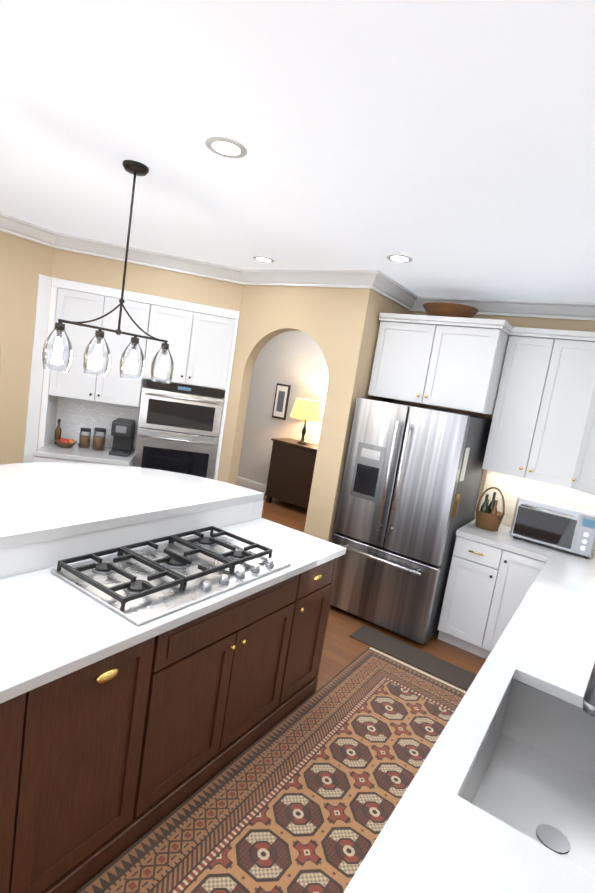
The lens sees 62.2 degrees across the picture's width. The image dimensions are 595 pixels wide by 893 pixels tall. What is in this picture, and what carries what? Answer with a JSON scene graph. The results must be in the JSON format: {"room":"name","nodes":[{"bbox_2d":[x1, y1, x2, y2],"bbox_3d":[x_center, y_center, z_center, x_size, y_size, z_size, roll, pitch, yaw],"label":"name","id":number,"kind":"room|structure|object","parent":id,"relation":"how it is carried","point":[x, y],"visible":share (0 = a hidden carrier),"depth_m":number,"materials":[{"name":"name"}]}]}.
{"room":"kitchen","nodes":[
{"label":"kitchen","id":0,"kind":"room"},
{"bbox_2d":[0,231,53,464],"bbox_3d":[-3.515,-0.421,2.612,0.120,2.750,4.310,14,9,33],"label":"wall","id":1,"kind":"structure","parent":0,"point":[24,263],"depth_m":4.12,"materials":[{"name":"beige paint"}]},
{"bbox_2d":[23,274,51,462],"bbox_3d":[-2.326,-0.281,4.345,0.013,2.390,0.105,14,9,33],"label":"door frame","id":2,"kind":"structure","parent":1,"relation":"attached to","point":[37,369],"depth_m":4.28,"materials":[{"name":"white wood"}]},
{"bbox_2d":[69,405,124,452],"bbox_3d":[-1.933,-0.235,4.810,0.558,0.457,0.563,14,9,33],"label":"backsplash","id":3,"kind":"structure","parent":0,"point":[80,417],"depth_m":4.78,"materials":[{"name":"white tile"}]},
{"bbox_2d":[37,248,243,478],"bbox_3d":[-1.623,-0.426,4.884,1.983,2.750,0.730,7,8,-12],"label":"wall","id":4,"kind":"structure","parent":0,"point":[94,270],"depth_m":4.40,"materials":[{"name":"beige paint"}]},
{"bbox_2d":[49,278,156,408],"bbox_3d":[-1.797,-0.949,4.683,1.046,1.012,0.999,14,9,33],"label":"upper cabinet","id":5,"kind":"object","parent":4,"relation":"attached to","point":[76,301],"depth_m":4.39,"materials":[{"name":"white wood"}]},
{"bbox_2d":[145,296,236,390],"bbox_3d":[-1.049,-0.990,4.840,0.985,0.742,0.985,14,9,33],"label":"upper cabinet","id":6,"kind":"object","parent":4,"relation":"attached to","point":[200,339],"depth_m":4.54,"materials":[{"name":"white wood"}]},
{"bbox_2d":[237,375,251,474],"bbox_3d":[-1.552,-0.704,7.065,0.120,2.750,2.730,14,9,33],"label":"wall","id":7,"kind":"structure","parent":0,"point":[244,425],"depth_m":8.12,"materials":[{"name":"beige paint"}]},
{"bbox_2d":[75,484,486,892],"bbox_3d":[-1.335,1.230,3.546,6.700,0.060,8.600,14,9,33],"label":"floor","id":8,"kind":"structure","parent":0,"point":[342,649],"depth_m":3.76,"materials":[{"name":"brown wood"}]},
{"bbox_2d":[38,277,68,444],"bbox_3d":[-2.321,-0.326,4.690,0.469,2.390,0.465,14,9,33],"label":"tall cabinet","id":9,"kind":"object","parent":8,"relation":"on","point":[51,411],"depth_m":4.43,"materials":[{"name":"white wood"}]},
{"bbox_2d":[33,445,133,464],"bbox_3d":[-1.913,0.057,4.545,0.992,0.040,0.992,14,9,33],"label":"countertop","id":10,"kind":"structure","parent":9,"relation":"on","point":[57,453],"depth_m":4.29,"materials":[{"name":"white stone"}]},
{"bbox_2d":[54,419,61,443],"bbox_3d":[-2.226,-0.139,4.590,0.056,0.235,0.056,14,9,33],"label":"oil bottle","id":11,"kind":"object","parent":10,"relation":"on","point":[58,430],"visible":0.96,"depth_m":4.57,"materials":[{"name":"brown glass"}]},
{"bbox_2d":[55,438,76,447],"bbox_3d":[-2.122,-0.035,4.524,0.189,0.080,0.189,14,9,33],"label":"fruit bowl","id":12,"kind":"object","parent":10,"relation":"on","point":[65,443],"visible":1,"depth_m":4.50,"materials":[{"name":"brown wood"}]},
{"bbox_2d":[78,428,90,447],"bbox_3d":[-1.996,-0.081,4.635,0.100,0.180,0.100,14,9,33],"label":"canister","id":13,"kind":"object","parent":10,"relation":"on","point":[84,441],"visible":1,"depth_m":4.61,"materials":[{"name":"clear glass"}]},
{"bbox_2d":[92,427,105,449],"bbox_3d":[-1.865,-0.072,4.641,0.110,0.200,0.110,14,9,33],"label":"canister","id":14,"kind":"object","parent":10,"relation":"on","point":[98,442],"visible":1,"depth_m":4.61,"materials":[{"name":"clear glass"}]},
{"bbox_2d":[109,418,135,456],"bbox_3d":[-1.633,-0.088,4.606,0.170,0.313,0.312,7,8,-12],"label":"coffee maker","id":15,"kind":"object","parent":10,"relation":"on","point":[122,431],"visible":1,"depth_m":4.53,"materials":[{"name":"black plastic"}]},
{"bbox_2d":[33,457,132,466],"bbox_3d":[-1.984,0.508,4.612,0.984,0.880,0.985,14,9,33],"label":"base cabinet","id":16,"kind":"object","parent":8,"relation":"on","point":[36,459],"depth_m":4.19,"materials":[{"name":"white wood"}]},
{"bbox_2d":[121,409,139,456],"bbox_3d":[-1.590,0.135,4.926,0.455,1.650,0.450,14,9,33],"label":"backsplash","id":17,"kind":"structure","parent":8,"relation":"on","point":[133,414],"depth_m":4.85,"materials":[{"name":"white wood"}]},
{"bbox_2d":[133,379,224,478],"bbox_3d":[-1.188,-0.026,4.919,0.748,1.198,0.676,7,8,-12],"label":"wall oven","id":18,"kind":"object","parent":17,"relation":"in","point":[178,430],"visible":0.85,"depth_m":4.62,"materials":[{"name":"grey metal"}]},
{"bbox_2d":[0,498,345,892],"bbox_3d":[-0.873,0.878,2.510,1.374,1.040,1.985,14,9,33],"label":"kitchen island","id":19,"kind":"object","parent":8,"relation":"on","point":[119,734],"depth_m":1.84,"materials":[{"name":"brown wood"}]},
{"bbox_2d":[0,462,263,545],"bbox_3d":[-1.232,0.238,2.710,1.136,0.049,1.970,14,9,33],"label":"island countertop","id":20,"kind":"structure","parent":19,"relation":"on","point":[40,499],"depth_m":2.63,"materials":[{"name":"white stone"}]},
{"bbox_2d":[50,526,290,625],"bbox_3d":[-0.517,0.531,2.248,0.560,0.051,0.940,14,9,33],"label":"cooktop","id":21,"kind":"object","parent":19,"relation":"in","point":[151,581],"visible":1,"depth_m":2.12,"materials":[{"name":"silver metal"}]},
{"bbox_2d":[215,397,224,464],"bbox_3d":[-0.876,0.225,5.081,0.454,1.650,0.450,14,9,33],"label":"tall cabinet","id":22,"kind":"object","parent":8,"relation":"on","point":[224,397],"depth_m":4.72,"materials":[{"name":"white wood"}]},
{"bbox_2d":[213,311,239,479],"bbox_3d":[-0.791,-0.131,5.023,0.457,2.390,0.453,14,9,33],"label":"tall cabinet","id":23,"kind":"object","parent":8,"relation":"on","point":[231,355],"depth_m":4.68,"materials":[{"name":"white wood"}]},
{"bbox_2d":[76,648,465,892],"bbox_3d":[0.016,1.612,1.972,0.990,0.012,3.340,14,9,33],"label":"rug","id":24,"kind":"object","parent":8,"relation":"on","point":[305,796],"visible":0.65,"depth_m":2.20,"materials":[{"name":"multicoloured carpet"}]},
{"bbox_2d":[265,438,317,508],"bbox_3d":[0.142,0.459,7.173,1.160,0.960,0.470,14,9,33],"label":"sideboard","id":25,"kind":"object","parent":8,"relation":"on","point":[291,471],"visible":0.54,"depth_m":7.07,"materials":[{"name":"brown wood"}]},
{"bbox_2d":[290,398,321,444],"bbox_3d":[0.114,-0.351,7.090,0.460,0.639,0.460,14,9,33],"label":"table lamp","id":26,"kind":"object","parent":25,"relation":"on","point":[306,409],"visible":1,"depth_m":6.91,"materials":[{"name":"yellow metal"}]},
{"bbox_2d":[330,397,491,643],"bbox_3d":[0.909,0.561,4.131,0.895,1.785,0.888,14,9,33],"label":"fridge","id":27,"kind":"object","parent":8,"relation":"on","point":[411,482],"visible":0.92,"depth_m":3.78,"materials":[{"name":"grey metal"}]},
{"bbox_2d":[350,625,476,690],"bbox_3d":[0.863,1.532,3.580,0.980,0.010,0.247,14,9,33],"label":"floor mat","id":28,"kind":"object","parent":8,"relation":"on","point":[457,676],"visible":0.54,"depth_m":3.57,"materials":[{"name":"grey fabric"}]},
{"bbox_2d":[437,533,551,676],"bbox_3d":[1.584,1.161,3.880,0.671,0.880,0.634,14,9,33],"label":"base cabinet","id":29,"kind":"object","parent":8,"relation":"on","point":[486,583],"depth_m":3.63,"materials":[{"name":"white wood"}]},
{"bbox_2d":[344,557,594,892],"bbox_3d":[1.080,0.882,1.838,0.656,0.040,3.290,14,9,33],"label":"countertop","id":30,"kind":"structure","parent":29,"relation":"on","point":[435,839],"depth_m":1.09,"materials":[{"name":"white stone"}]},
{"bbox_2d":[460,673,594,872],"bbox_3d":[0.751,1.021,1.406,0.464,0.245,0.784,14,9,33],"label":"sink","id":31,"kind":"object","parent":30,"relation":"in","point":[534,769],"depth_m":1.67,"materials":[{"name":"silver metal"}]},
{"bbox_2d":[583,662,594,716],"bbox_3d":[0.960,0.616,1.300,0.314,0.582,0.131,14,9,33],"label":"faucet","id":32,"kind":"object","parent":30,"relation":"on","point":[589,702],"visible":1,"depth_m":1.34,"materials":[{"name":"silver metal"}]},
{"bbox_2d":[456,521,594,576],"bbox_3d":[1.907,0.772,3.647,1.296,0.040,0.644,14,9,33],"label":"countertop","id":33,"kind":"structure","parent":29,"relation":"on","point":[502,537],"depth_m":3.57,"materials":[{"name":"white stone"}]},
{"bbox_2d":[476,487,504,530],"bbox_3d":[1.537,0.484,3.920,0.220,0.337,0.217,14,9,33],"label":"basket","id":34,"kind":"object","parent":33,"relation":"on","point":[489,517],"visible":1,"depth_m":3.87,"materials":[{"name":"wicker"}]},
{"bbox_2d":[510,493,594,558],"bbox_3d":[1.940,0.587,3.707,0.550,0.315,0.413,14,9,33],"label":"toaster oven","id":35,"kind":"object","parent":33,"relation":"on","point":[561,525],"visible":0.98,"depth_m":3.58,"materials":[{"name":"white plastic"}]},
{"bbox_2d":[237,331,324,484],"bbox_3d":[0.571,-0.395,7.229,3.300,2.750,0.120,14,9,33],"label":"wall","id":36,"kind":"structure","parent":0,"point":[294,360],"depth_m":7.75,"materials":[{"name":"white paint"}]},
{"bbox_2d":[236,476,266,492],"bbox_3d":[0.284,0.876,7.375,3.180,0.135,0.016,14,9,33],"label":"baseboard","id":37,"kind":"structure","parent":36,"relation":"attached to","point":[251,484],"depth_m":8.05,"materials":[{"name":"white wood"}]},
{"bbox_2d":[272,383,290,419],"bbox_3d":[-0.256,-0.701,7.680,0.260,0.540,0.028,14,9,33],"label":"picture frame","id":38,"kind":"object","parent":36,"relation":"attached to","point":[281,399],"visible":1,"depth_m":7.66,"materials":[{"name":"black wood"}]},
{"bbox_2d":[217,285,376,542],"bbox_3d":[-0.123,-0.131,4.418,1.300,2.750,0.120,14,9,33],"label":"wall","id":39,"kind":"structure","parent":0,"point":[334,323],"depth_m":4.13,"materials":[{"name":"beige paint"}]},
{"bbox_2d":[0,0,594,302],"bbox_3d":[-0.904,-1.533,3.180,6.700,0.080,8.600,14,9,33],"label":"ceiling","id":40,"kind":"structure","parent":0,"point":[447,147],"depth_m":1.85,"materials":[{"name":"white paint"}]},
{"bbox_2d":[42,160,173,383],"bbox_3d":[-0.869,-0.865,2.478,0.130,1.034,0.750,14,9,33],"label":"pendant light","id":41,"kind":"object","parent":40,"relation":"hanging from","point":[135,168],"visible":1,"depth_m":2.44,"materials":[{"name":"brown metal"}]},
{"bbox_2d":[205,137,246,157],"bbox_3d":[-0.298,-1.248,2.063,0.176,0.004,0.176,14,9,33],"label":"recessed light","id":42,"kind":"object","parent":40,"relation":"in","point":[230,148],"visible":1,"depth_m":2.05,"materials":[{"name":"grey"}]},
{"bbox_2d":[253,256,274,262],"bbox_3d":[-0.269,-1.491,3.936,0.176,0.004,0.176,14,9,33],"label":"recessed light","id":43,"kind":"object","parent":40,"relation":"in","point":[263,259],"visible":1,"depth_m":3.92,"materials":[{"name":"white"}]},
{"bbox_2d":[386,254,412,262],"bbox_3d":[0.684,-1.259,3.308,0.176,0.004,0.176,14,9,33],"label":"recessed light","id":44,"kind":"object","parent":40,"relation":"in","point":[401,258],"visible":1,"depth_m":3.30,"materials":[{"name":"white"}]},
{"bbox_2d":[309,359,327,444],"bbox_3d":[0.789,-0.603,6.975,1.210,1.370,0.049,14,9,33],"label":"wall","id":45,"kind":"structure","parent":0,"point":[321,399],"depth_m":7.26,"materials":[{"name":"white paint"}]},
{"bbox_2d":[336,293,409,532],"bbox_3d":[1.149,-0.048,5.287,0.120,2.750,2.728,14,9,33],"label":"wall","id":46,"kind":"structure","parent":0,"point":[383,304],"depth_m":4.10,"materials":[{"name":"beige paint"}]},
{"bbox_2d":[0,212,594,320],"bbox_3d":[-0.781,-1.255,1.976,4.710,0.115,6.320,14,9,33],"label":"crown molding","id":47,"kind":"structure","parent":46,"relation":"attached to","point":[381,283],"depth_m":4.15,"materials":[{"name":"white wood"}]},
{"bbox_2d":[393,311,594,519],"bbox_3d":[1.804,0.203,4.166,2.500,2.750,0.120,14,9,33],"label":"wall","id":48,"kind":"structure","parent":0,"point":[558,324],"depth_m":4.06,"materials":[{"name":"beige paint"}]},
{"bbox_2d":[368,317,507,414],"bbox_3d":[1.196,-0.656,4.099,0.956,0.635,0.614,14,9,33],"label":"upper cabinet","id":49,"kind":"object","parent":48,"relation":"attached to","point":[448,364],"depth_m":3.80,"materials":[{"name":"white wood"}]},
{"bbox_2d":[423,302,478,317],"bbox_3d":[1.242,-1.072,4.048,0.450,0.125,0.450,14,9,33],"label":"bowl","id":50,"kind":"object","parent":49,"relation":"on","point":[447,309],"visible":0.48,"depth_m":3.89,"materials":[{"name":"brown wood"}]},
{"bbox_2d":[482,329,587,488],"bbox_3d":[1.902,-0.282,3.779,0.684,1.070,0.381,14,9,33],"label":"upper cabinet","id":51,"kind":"object","parent":48,"relation":"attached to","point":[540,375],"depth_m":3.69,"materials":[{"name":"white wood"}]},
{"bbox_2d":[556,332,594,500],"bbox_3d":[2.297,-0.161,3.336,0.695,1.070,0.686,14,9,33],"label":"upper cabinet","id":52,"kind":"object","parent":48,"relation":"attached to","point":[577,466],"depth_m":3.51,"materials":[{"name":"white wood"}]}
]}

